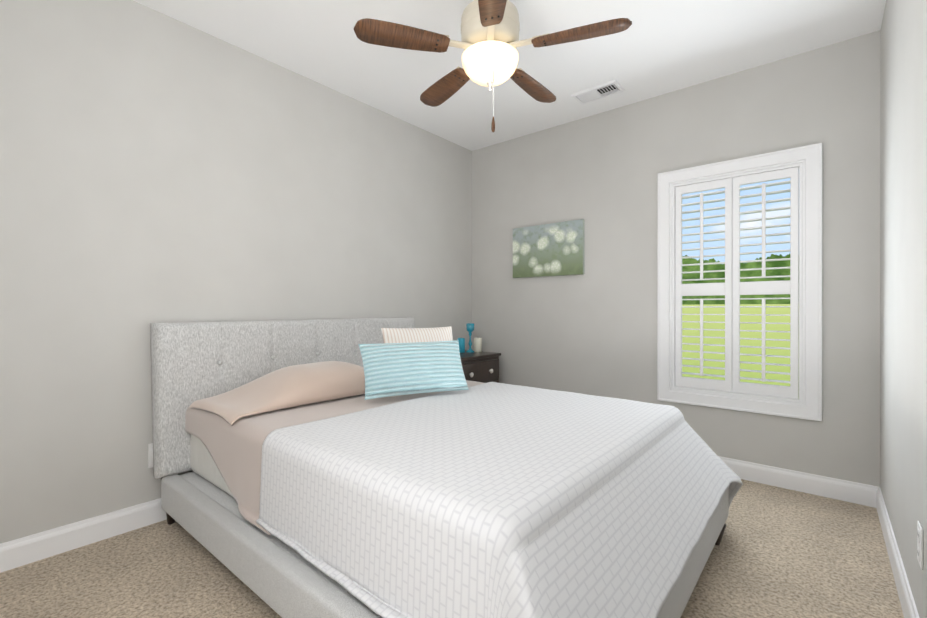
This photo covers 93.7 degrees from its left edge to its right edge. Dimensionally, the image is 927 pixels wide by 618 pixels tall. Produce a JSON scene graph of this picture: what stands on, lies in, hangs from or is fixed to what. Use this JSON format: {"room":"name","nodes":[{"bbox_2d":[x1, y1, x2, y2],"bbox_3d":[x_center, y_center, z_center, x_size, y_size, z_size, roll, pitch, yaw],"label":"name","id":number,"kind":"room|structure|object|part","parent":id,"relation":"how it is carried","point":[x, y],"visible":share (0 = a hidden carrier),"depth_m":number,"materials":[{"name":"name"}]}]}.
{"room":"bedroom","nodes":[
{"label":"bedroom","id":0,"kind":"room"},
{"bbox_2d":[0,0,471,543],"bbox_3d":[-1.083,-0.205,2.631,0.120,2.440,3.720,0,0,40],"label":"wall","id":1,"kind":"structure","parent":0,"point":[158,166],"depth_m":2.06,"materials":[{"name":"paint"}]},
{"bbox_2d":[0,498,166,572],"bbox_3d":[-1.032,0.962,2.589,0.014,0.107,3.480,0,0,40],"label":"baseboard","id":2,"kind":"structure","parent":1,"relation":"attached to","point":[19,552],"depth_m":1.85,"materials":[{"name":"white wood"}]},
{"bbox_2d":[148,443,152,467],"bbox_3d":[-1.463,0.694,2.076,0.006,0.115,0.070,0,0,40],"label":"electrical outlet","id":3,"kind":"object","parent":1,"relation":"attached to","point":[150,455],"visible":0.25,"depth_m":2.06,"materials":[{"name":"white plastic"}]},
{"bbox_2d":[0,479,903,617],"bbox_3d":[-0.012,1.067,1.739,2.910,0.100,3.720,0,0,40],"label":"floor","id":4,"kind":"structure","parent":0,"point":[778,552],"depth_m":1.66,"materials":[{"name":"carpet"}]},
{"bbox_2d":[150,317,742,617],"bbox_3d":[-0.102,0.542,2.010,2.161,0.953,1.735,0,0,40],"label":"bed","id":5,"kind":"object","parent":4,"relation":"on","point":[488,500],"visible":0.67,"depth_m":1.36,"materials":[{"name":"grey fabric"}]},
{"bbox_3d":[-1.402,0.888,2.056,0.052,0.257,0.056,0,0,40],"label":"leg","id":6,"kind":"part","parent":5,"relation":"part of","materials":[{"name":"grey fabric"}]},
{"bbox_3d":[-0.168,0.620,2.029,1.842,0.332,1.395,0,0,40],"label":"mattress","id":7,"kind":"part","parent":5,"relation":"part of","materials":[{"name":"white fabric"}]},
{"bbox_3d":[-0.601,0.855,1.391,2.040,0.155,0.070,0,0,40],"label":"rail","id":8,"kind":"part","parent":5,"relation":"part of","materials":[{"name":"fabric"}]},
{"bbox_2d":[189,361,364,425],"bbox_3d":[-0.840,0.376,2.205,0.470,0.179,0.833,0,0,40],"label":"pillow","id":9,"kind":"object","parent":5,"relation":"on","point":[293,386],"visible":0.9,"depth_m":2.05,"materials":[{"name":"beige fabric"}]},
{"bbox_3d":[-0.897,0.422,2.646,0.123,0.716,1.660,0,0,40],"label":"headboard","id":10,"kind":"part","parent":5,"relation":"part of","materials":[{"name":"grey fabric"}]},
{"bbox_2d":[358,340,468,399],"bbox_3d":[-0.242,0.294,2.182,0.545,0.250,0.163,0,0,-27],"label":"pillow","id":11,"kind":"object","parent":5,"relation":"on","point":[394,369],"visible":1,"depth_m":2.12,"materials":[{"name":"teal fabric"}]},
{"bbox_2d":[381,326,452,342],"bbox_3d":[-0.231,0.261,2.423,0.430,0.315,0.177,0,0,-27],"label":"pillow","id":12,"kind":"object","parent":5,"relation":"on","point":[405,335],"visible":0.29,"depth_m":2.41,"materials":[{"name":"white fabric"}]},
{"bbox_2d":[256,382,742,617],"bbox_3d":[0.246,0.693,1.722,1.258,0.514,1.738,0,0,40],"label":"quilt","id":13,"kind":"object","parent":5,"relation":"on","point":[490,499],"depth_m":1.23,"materials":[{"name":"white fabric"}]},
{"bbox_3d":[1.107,0.968,1.880,0.053,0.101,0.053,0,0,40],"label":"leg","id":14,"kind":"part","parent":5,"relation":"part of","materials":[{"name":"brown wood"}]},
{"bbox_2d":[460,350,500,382],"bbox_3d":[-0.015,0.686,3.453,0.427,0.654,0.580,0,0,40],"label":"nightstand","id":15,"kind":"object","parent":4,"relation":"on","point":[482,367],"visible":0.17,"depth_m":3.37,"materials":[{"name":"brown wood"}]},
{"bbox_2d":[457,338,464,352],"bbox_3d":[-0.019,0.294,3.573,0.062,0.126,0.062,0,0,40],"label":"candle","id":16,"kind":"object","parent":15,"relation":"on","point":[461,345],"visible":0.83,"depth_m":3.54,"materials":[{"name":"teal wax"}]},
{"bbox_2d":[466,323,474,352],"bbox_3d":[0.056,0.238,3.592,0.072,0.238,0.072,0,0,40],"label":"candlestick","id":17,"kind":"object","parent":15,"relation":"on","point":[470,328],"visible":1,"depth_m":3.58,"materials":[{"name":"teal glass"}]},
{"bbox_2d":[474,338,481,351],"bbox_3d":[0.120,0.294,3.614,0.066,0.126,0.066,0,0,40],"label":"candle","id":18,"kind":"object","parent":15,"relation":"on","point":[477,344],"visible":1,"depth_m":3.58,"materials":[{"name":"beige wax"}]},
{"bbox_3d":[0.119,0.488,3.342,0.016,0.163,0.520,0,0,40],"label":"drawer","id":19,"kind":"part","parent":15,"relation":"part of","materials":[{"name":"brown wood"}]},
{"bbox_2d":[133,0,885,150],"bbox_3d":[-0.012,-1.473,1.736,2.910,0.100,3.720,0,0,40],"label":"ceiling","id":20,"kind":"structure","parent":0,"point":[658,48],"depth_m":2.36,"materials":[{"name":"white paint"}]},
{"bbox_2d":[354,0,631,131],"bbox_3d":[0.138,-1.074,1.910,1.084,0.697,1.051,0,0,40],"label":"fan","id":21,"kind":"object","parent":20,"relation":"hanging from","point":[489,42],"visible":1,"depth_m":1.78,"materials":[{"name":"brown wood"}]},
{"bbox_3d":[-0.245,-1.105,1.769,0.264,0.031,0.345,0,0,40],"label":"blade","id":22,"kind":"part","parent":21,"relation":"part of","materials":[{"name":"brown wood"}]},
{"bbox_3d":[-0.093,-1.106,2.184,0.379,0.031,0.180,0,0,40],"label":"blade","id":23,"kind":"part","parent":21,"relation":"part of","materials":[{"name":"brown wood"}]},
{"bbox_3d":[0.114,-1.030,1.872,0.244,0.110,0.244,0,0,40],"label":"lamp shade","id":24,"kind":"part","parent":21,"relation":"part of","materials":[{"name":"white glass"}]},
{"bbox_3d":[0.103,-1.105,1.498,0.282,0.031,0.334,0,0,40],"label":"blade","id":25,"kind":"part","parent":21,"relation":"part of","materials":[{"name":"brown wood"}]},
{"bbox_3d":[0.122,-0.933,1.785,0.004,0.290,0.004,0,0,40],"label":"chain","id":26,"kind":"part","parent":21,"relation":"part of","materials":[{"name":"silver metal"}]},
{"bbox_3d":[0.343,-1.106,2.172,0.118,0.031,0.386,0,0,40],"label":"blade","id":27,"kind":"part","parent":21,"relation":"part of","materials":[{"name":"brown wood"}]},
{"bbox_3d":[0.467,-1.105,1.749,0.372,0.031,0.200,0,0,40],"label":"blade","id":28,"kind":"part","parent":21,"relation":"part of","materials":[{"name":"brown wood"}]},
{"bbox_2d":[571,79,624,104],"bbox_3d":[0.882,-1.417,2.852,0.300,0.013,0.170,0,0,40],"label":"ceiling vent","id":29,"kind":"object","parent":20,"relation":"in","point":[601,91],"visible":1,"depth_m":2.84,"materials":[{"name":"white metal"}]},
{"bbox_3d":[0.882,-1.423,2.852,0.256,0.001,0.126,0,0,40],"label":"plate","id":30,"kind":"part","parent":29,"relation":"part of","materials":[{"name":"white"}]},
{"bbox_2d":[472,30,879,486],"bbox_3d":[1.141,-0.205,3.120,2.670,2.440,0.120,0,0,40],"label":"wall","id":31,"kind":"structure","parent":0,"point":[592,330],"depth_m":2.87,"materials":[{"name":"paint"}]},
{"bbox_2d":[513,219,584,277],"bbox_3d":[0.655,-0.462,3.425,0.618,0.408,0.030,0,0,40],"label":"picture","id":32,"kind":"object","parent":31,"relation":"attached to","point":[553,249],"visible":0.86,"depth_m":3.39,"materials":[{"name":"green"}]},
{"bbox_2d":[660,146,818,417],"bbox_3d":[1.660,-0.146,2.673,0.844,1.506,0.138,0,0,40],"label":"window","id":33,"kind":"structure","parent":31,"relation":"in","point":[731,384],"depth_m":2.61,"materials":[{"name":"white wood"}]},
{"bbox_2d":[700,299,702,375],"bbox_3d":[1.492,0.178,2.723,0.018,0.485,0.012,0,0,40],"label":"tilt rod","id":34,"kind":"object","parent":33,"relation":"attached to","point":[701,337],"visible":1,"depth_m":2.72,"materials":[{"name":"white wood"}]},
{"bbox_2d":[700,193,702,279],"bbox_3d":[1.492,-0.455,2.723,0.018,0.545,0.012,0,0,40],"label":"tilt rod","id":35,"kind":"object","parent":33,"relation":"attached to","point":[701,236],"visible":0.98,"depth_m":2.72,"materials":[{"name":"white wood"}]},
{"bbox_2d":[681,372,724,377],"bbox_3d":[1.519,0.416,2.756,0.249,0.008,0.052,0,0,40],"label":"louvres","id":36,"kind":"object","parent":33,"relation":"attached to","point":[712,375],"visible":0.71,"depth_m":2.74,"materials":[{"name":"white wood"}]},
{"bbox_2d":[681,365,724,369],"bbox_3d":[1.519,0.369,2.756,0.249,0.008,0.052,0,0,40],"label":"louvres","id":37,"kind":"object","parent":33,"relation":"attached to","point":[720,368],"visible":0.79,"depth_m":2.75,"materials":[{"name":"white wood"}]},
{"bbox_2d":[681,357,724,361],"bbox_3d":[1.519,0.321,2.756,0.249,0.008,0.052,0,0,40],"label":"louvres","id":38,"kind":"object","parent":33,"relation":"attached to","point":[704,359],"visible":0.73,"depth_m":2.73,"materials":[{"name":"white wood"}]},
{"bbox_2d":[681,350,724,353],"bbox_3d":[1.519,0.273,2.756,0.249,0.008,0.052,0,0,40],"label":"louvres","id":39,"kind":"object","parent":33,"relation":"attached to","point":[703,352],"visible":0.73,"depth_m":2.75,"materials":[{"name":"white wood"}]},
{"bbox_2d":[681,343,724,345],"bbox_3d":[1.519,0.225,2.756,0.249,0.008,0.052,0,0,40],"label":"louvres","id":40,"kind":"object","parent":33,"relation":"attached to","point":[703,344],"visible":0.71,"depth_m":2.73,"materials":[{"name":"white wood"}]},
{"bbox_2d":[681,336,724,338],"bbox_3d":[1.519,0.178,2.756,0.249,0.008,0.052,0,0,40],"label":"louvres","id":41,"kind":"object","parent":33,"relation":"attached to","point":[704,337],"visible":0.77,"depth_m":2.75,"materials":[{"name":"white wood"}]},
{"bbox_2d":[681,328,724,330],"bbox_3d":[1.519,0.130,2.756,0.249,0.008,0.052,0,0,40],"label":"louvres","id":42,"kind":"object","parent":33,"relation":"attached to","point":[703,329],"visible":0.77,"depth_m":2.72,"materials":[{"name":"white wood"}]},
{"bbox_2d":[681,321,724,322],"bbox_3d":[1.519,0.082,2.756,0.249,0.008,0.052,0,0,40],"label":"louvres","id":43,"kind":"object","parent":33,"relation":"attached to","point":[703,321],"visible":0.79,"depth_m":2.73,"materials":[{"name":"white wood"}]},
{"bbox_2d":[681,314,724,314],"bbox_3d":[1.519,0.035,2.756,0.249,0.008,0.052,0,0,40],"label":"louvres","id":44,"kind":"object","parent":33,"relation":"attached to","point":[703,314],"visible":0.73,"depth_m":2.73,"materials":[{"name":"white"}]},
{"bbox_2d":[681,306,724,307],"bbox_3d":[1.519,-0.013,2.755,0.249,0.008,0.052,0,0,40],"label":"louvres","id":45,"kind":"object","parent":33,"relation":"attached to","point":[703,306],"visible":0.81,"depth_m":2.73,"materials":[{"name":"white wood"}]},
{"bbox_2d":[681,298,724,299],"bbox_3d":[1.519,-0.061,2.755,0.249,0.008,0.052,0,0,40],"label":"louvres","id":46,"kind":"object","parent":33,"relation":"attached to","point":[705,299],"visible":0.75,"depth_m":2.71,"materials":[{"name":"white wood"}]},
{"bbox_2d":[681,278,724,280],"bbox_3d":[1.519,-0.187,2.755,0.249,0.008,0.052,0,0,40],"label":"louvres","id":47,"kind":"object","parent":33,"relation":"attached to","point":[703,279],"visible":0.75,"depth_m":2.73,"materials":[{"name":"white wood"}]},
{"bbox_2d":[681,270,724,273],"bbox_3d":[1.519,-0.236,2.755,0.249,0.008,0.052,0,0,40],"label":"louvres","id":48,"kind":"object","parent":33,"relation":"attached to","point":[704,271],"visible":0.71,"depth_m":2.73,"materials":[{"name":"white wood"}]},
{"bbox_2d":[681,262,724,265],"bbox_3d":[1.519,-0.285,2.755,0.249,0.008,0.052,0,0,40],"label":"louvres","id":49,"kind":"object","parent":33,"relation":"attached to","point":[703,264],"visible":0.79,"depth_m":2.74,"materials":[{"name":"white wood"}]},
{"bbox_2d":[681,254,724,258],"bbox_3d":[1.519,-0.333,2.755,0.249,0.008,0.052,0,0,40],"label":"louvres","id":50,"kind":"object","parent":33,"relation":"attached to","point":[716,255],"visible":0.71,"depth_m":2.73,"materials":[{"name":"white wood"}]},
{"bbox_2d":[681,246,724,250],"bbox_3d":[1.519,-0.382,2.755,0.249,0.008,0.052,0,0,40],"label":"louvres","id":51,"kind":"object","parent":33,"relation":"attached to","point":[705,248],"visible":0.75,"depth_m":2.74,"materials":[{"name":"white wood"}]},
{"bbox_2d":[681,238,724,243],"bbox_3d":[1.519,-0.431,2.755,0.249,0.008,0.052,0,0,40],"label":"louvres","id":52,"kind":"object","parent":33,"relation":"attached to","point":[708,240],"visible":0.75,"depth_m":2.75,"materials":[{"name":"white wood"}]},
{"bbox_2d":[681,230,724,235],"bbox_3d":[1.519,-0.480,2.755,0.249,0.008,0.052,0,0,40],"label":"louvres","id":53,"kind":"object","parent":33,"relation":"attached to","point":[710,232],"visible":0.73,"depth_m":2.74,"materials":[{"name":"white wood"}]},
{"bbox_2d":[681,222,724,228],"bbox_3d":[1.519,-0.528,2.755,0.249,0.008,0.052,0,0,40],"label":"louvres","id":54,"kind":"object","parent":33,"relation":"attached to","point":[704,225],"visible":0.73,"depth_m":2.73,"materials":[{"name":"white wood"}]},
{"bbox_2d":[681,214,724,221],"bbox_3d":[1.519,-0.577,2.755,0.249,0.008,0.052,0,0,40],"label":"louvres","id":55,"kind":"object","parent":33,"relation":"attached to","point":[705,217],"visible":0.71,"depth_m":2.75,"materials":[{"name":"white wood"}]},
{"bbox_2d":[681,206,724,213],"bbox_3d":[1.519,-0.626,2.755,0.249,0.008,0.052,0,0,40],"label":"louvres","id":56,"kind":"object","parent":33,"relation":"attached to","point":[706,209],"visible":0.77,"depth_m":2.74,"materials":[{"name":"white wood"}]},
{"bbox_2d":[681,198,724,206],"bbox_3d":[1.519,-0.675,2.754,0.249,0.008,0.052,0,0,40],"label":"louvres","id":57,"kind":"object","parent":33,"relation":"attached to","point":[704,202],"visible":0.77,"depth_m":2.74,"materials":[{"name":"white wood"}]},
{"bbox_2d":[681,190,724,198],"bbox_3d":[1.519,-0.723,2.754,0.249,0.008,0.052,0,0,40],"label":"louvres","id":58,"kind":"object","parent":33,"relation":"attached to","point":[704,194],"visible":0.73,"depth_m":2.73,"materials":[{"name":"white wood"}]},
{"bbox_3d":[1.517,-0.124,2.752,0.247,0.078,0.028,0,0,40],"label":"window middle rail","id":59,"kind":"part","parent":33,"relation":"part of","materials":[{"name":"white wood"}]},
{"bbox_3d":[1.517,-0.146,2.752,0.319,1.304,0.028,0,0,40],"label":"panel","id":60,"kind":"part","parent":33,"relation":"part of","materials":[{"name":"white wood"}]},
{"bbox_2d":[657,143,821,420],"bbox_3d":[1.614,-0.146,2.618,0.844,1.506,0.008,0,0,40],"label":"window casing lip","id":61,"kind":"structure","parent":33,"relation":"attached to","point":[820,292],"depth_m":2.50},
{"bbox_2d":[762,298,765,381],"bbox_3d":[1.739,0.178,2.518,0.018,0.485,0.012,0,0,40],"label":"tilt rod","id":62,"kind":"object","parent":33,"relation":"attached to","point":[763,338],"visible":1,"depth_m":2.51,"materials":[{"name":"white wood"}]},
{"bbox_2d":[762,183,765,277],"bbox_3d":[1.739,-0.455,2.517,0.018,0.545,0.012,0,0,40],"label":"tilt rod","id":63,"kind":"object","parent":33,"relation":"attached to","point":[763,230],"visible":1,"depth_m":2.51,"materials":[{"name":"white wood"}]},
{"bbox_3d":[1.763,-0.123,2.547,0.247,0.078,0.028,0,0,40],"label":"window middle rail","id":64,"kind":"part","parent":33,"relation":"part of","materials":[{"name":"white wood"}]},
{"bbox_2d":[739,377,790,382],"bbox_3d":[1.766,0.417,2.550,0.249,0.008,0.052,0,0,40],"label":"louvres","id":65,"kind":"object","parent":33,"relation":"attached to","point":[768,380],"visible":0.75,"depth_m":2.54,"materials":[{"name":"white wood"}]},
{"bbox_2d":[739,369,790,374],"bbox_3d":[1.766,0.369,2.550,0.249,0.008,0.052,0,0,40],"label":"louvres","id":66,"kind":"object","parent":33,"relation":"attached to","point":[771,372],"visible":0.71,"depth_m":2.54,"materials":[{"name":"white wood"}]},
{"bbox_2d":[739,361,790,365],"bbox_3d":[1.766,0.321,2.550,0.249,0.008,0.052,0,0,40],"label":"louvres","id":67,"kind":"object","parent":33,"relation":"attached to","point":[775,364],"visible":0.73,"depth_m":2.53,"materials":[{"name":"white wood"}]},
{"bbox_2d":[739,353,790,357],"bbox_3d":[1.766,0.274,2.550,0.249,0.008,0.052,0,0,40],"label":"louvres","id":68,"kind":"object","parent":33,"relation":"attached to","point":[766,355],"visible":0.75,"depth_m":2.52,"materials":[{"name":"white wood"}]},
{"bbox_2d":[739,346,790,349],"bbox_3d":[1.766,0.226,2.550,0.249,0.008,0.052,0,0,40],"label":"louvres","id":69,"kind":"object","parent":33,"relation":"attached to","point":[766,347],"visible":0.83,"depth_m":2.52,"materials":[{"name":"white wood"}]},
{"bbox_2d":[739,338,790,340],"bbox_3d":[1.766,0.178,2.550,0.249,0.008,0.052,0,0,40],"label":"louvres","id":70,"kind":"object","parent":33,"relation":"attached to","point":[766,339],"visible":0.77,"depth_m":2.52,"materials":[{"name":"white wood"}]},
{"bbox_2d":[739,330,790,332],"bbox_3d":[1.766,0.130,2.550,0.249,0.008,0.052,0,0,40],"label":"louvres","id":71,"kind":"object","parent":33,"relation":"attached to","point":[766,331],"visible":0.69,"depth_m":2.55,"materials":[{"name":"white wood"}]},
{"bbox_2d":[739,322,790,323],"bbox_3d":[1.766,0.083,2.550,0.249,0.008,0.052,0,0,40],"label":"louvres","id":72,"kind":"object","parent":33,"relation":"attached to","point":[761,323],"visible":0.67,"depth_m":2.54,"materials":[{"name":"white wood"}]},
{"bbox_2d":[739,314,790,315],"bbox_3d":[1.766,0.035,2.550,0.249,0.008,0.052,0,0,40],"label":"louvres","id":73,"kind":"object","parent":33,"relation":"attached to","point":[767,314],"visible":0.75,"depth_m":2.51,"materials":[{"name":"white wood"}]},
{"bbox_2d":[739,306,790,307],"bbox_3d":[1.766,-0.013,2.550,0.249,0.008,0.052,0,0,40],"label":"louvres","id":74,"kind":"object","parent":33,"relation":"attached to","point":[760,306],"visible":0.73,"depth_m":2.56,"materials":[{"name":"white wood"}]},
{"bbox_2d":[739,298,790,299],"bbox_3d":[1.766,-0.061,2.550,0.249,0.008,0.052,0,0,40],"label":"louvres","id":75,"kind":"object","parent":33,"relation":"attached to","point":[760,298],"visible":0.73,"depth_m":2.56,"materials":[{"name":"white wood"}]},
{"bbox_2d":[739,275,790,278],"bbox_3d":[1.766,-0.187,2.550,0.249,0.008,0.052,0,0,40],"label":"louvres","id":76,"kind":"object","parent":33,"relation":"attached to","point":[765,277],"visible":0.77,"depth_m":2.53,"materials":[{"name":"white wood"}]},
{"bbox_2d":[739,267,790,270],"bbox_3d":[1.766,-0.236,2.550,0.249,0.008,0.052,0,0,40],"label":"louvres","id":77,"kind":"object","parent":33,"relation":"attached to","point":[766,268],"visible":0.79,"depth_m":2.54,"materials":[{"name":"white wood"}]},
{"bbox_2d":[739,258,790,262],"bbox_3d":[1.766,-0.284,2.550,0.249,0.008,0.052,0,0,40],"label":"louvres","id":78,"kind":"object","parent":33,"relation":"attached to","point":[781,259],"visible":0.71,"depth_m":2.52,"materials":[{"name":"white wood"}]},
{"bbox_2d":[739,249,790,254],"bbox_3d":[1.766,-0.333,2.549,0.249,0.008,0.052,0,0,40],"label":"louvres","id":79,"kind":"object","parent":33,"relation":"attached to","point":[773,251],"visible":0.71,"depth_m":2.53,"materials":[{"name":"white wood"}]},
{"bbox_2d":[739,241,790,246],"bbox_3d":[1.766,-0.382,2.549,0.249,0.008,0.052,0,0,40],"label":"louvres","id":80,"kind":"object","parent":33,"relation":"attached to","point":[768,243],"visible":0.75,"depth_m":2.54,"materials":[{"name":"white wood"}]},
{"bbox_2d":[739,232,790,238],"bbox_3d":[1.766,-0.431,2.549,0.249,0.008,0.052,0,0,40],"label":"louvres","id":81,"kind":"object","parent":33,"relation":"attached to","point":[767,235],"visible":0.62,"depth_m":2.52,"materials":[{"name":"white wood"}]},
{"bbox_2d":[739,224,790,230],"bbox_3d":[1.766,-0.479,2.549,0.249,0.008,0.052,0,0,40],"label":"louvres","id":82,"kind":"object","parent":33,"relation":"attached to","point":[760,227],"visible":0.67,"depth_m":2.54,"materials":[{"name":"white wood"}]},
{"bbox_2d":[739,215,790,222],"bbox_3d":[1.766,-0.528,2.549,0.249,0.008,0.052,0,0,40],"label":"louvres","id":83,"kind":"object","parent":33,"relation":"attached to","point":[767,218],"visible":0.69,"depth_m":2.54,"materials":[{"name":"white wood"}]},
{"bbox_2d":[739,206,790,214],"bbox_3d":[1.766,-0.577,2.549,0.249,0.008,0.052,0,0,40],"label":"louvres","id":84,"kind":"object","parent":33,"relation":"attached to","point":[767,210],"visible":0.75,"depth_m":2.53,"materials":[{"name":"white wood"}]},
{"bbox_2d":[739,198,790,206],"bbox_3d":[1.766,-0.626,2.549,0.249,0.008,0.052,0,0,40],"label":"louvres","id":85,"kind":"object","parent":33,"relation":"attached to","point":[767,201],"visible":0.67,"depth_m":2.54,"materials":[{"name":"white wood"}]},
{"bbox_2d":[739,189,790,198],"bbox_3d":[1.766,-0.674,2.549,0.249,0.008,0.052,0,0,40],"label":"louvres","id":86,"kind":"object","parent":33,"relation":"attached to","point":[767,193],"visible":0.77,"depth_m":2.54,"materials":[{"name":"white wood"}]},
{"bbox_2d":[739,180,790,190],"bbox_3d":[1.766,-0.723,2.549,0.249,0.008,0.052,0,0,40],"label":"louvres","id":87,"kind":"object","parent":33,"relation":"attached to","point":[767,185],"visible":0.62,"depth_m":2.53,"materials":[{"name":"white wood"}]},
{"bbox_3d":[1.763,-0.145,2.547,0.319,1.304,0.028,0,0,40],"label":"panel","id":88,"kind":"part","parent":33,"relation":"part of","materials":[{"name":"white wood"}]},
{"bbox_2d":[718,456,877,507],"bbox_3d":[1.098,0.961,3.070,2.670,0.107,0.014,0,0,40],"label":"baseboard","id":89,"kind":"structure","parent":31,"relation":"attached to","point":[844,490],"depth_m":2.40,"materials":[{"name":"white wood"}]},
{"bbox_2d":[880,0,926,617],"bbox_3d":[1.060,-0.202,0.844,0.120,2.440,3.720,0,0,40],"label":"wall","id":90,"kind":"structure","parent":0,"point":[903,259],"depth_m":1.53,"materials":[{"name":"paint"}]},
{"bbox_2d":[876,487,918,617],"bbox_3d":[1.008,0.965,0.889,0.014,0.107,3.480,0,0,40],"label":"baseboard","id":91,"kind":"structure","parent":90,"relation":"attached to","point":[907,603],"depth_m":1.61,"materials":[{"name":"white wood"}]},
{"bbox_2d":[917,521,922,569],"bbox_3d":[1.321,0.682,1.259,0.006,0.115,0.070,0,0,40],"label":"electrical outlet","id":92,"kind":"object","parent":90,"relation":"attached to","point":[919,544],"visible":1,"depth_m":1.25,"materials":[{"name":"white plastic"}]},
{"bbox_2d":[917,527,919,542],"bbox_3d":[1.320,0.655,1.260,0.002,0.034,0.034,0,0,40],"label":"socket","id":93,"kind":"object","parent":92,"relation":"attached to","point":[918,528],"depth_m":1.26,"materials":[{"name":"white plastic"}]},
{"bbox_2d":[917,545,919,561],"bbox_3d":[1.320,0.709,1.260,0.002,0.034,0.034,0,0,40],"label":"socket","id":94,"kind":"object","parent":92,"relation":"attached to","point":[918,546],"depth_m":1.26,"materials":[{"name":"white plastic"}]},
{"label":"outside","id":95,"kind":"structure","parent":0,"visible":0},
{"bbox_2d":[682,178,789,385],"bbox_3d":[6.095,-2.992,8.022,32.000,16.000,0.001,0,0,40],"label":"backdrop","id":96,"kind":"structure","parent":95,"point":[769,310],"depth_m":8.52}
]}

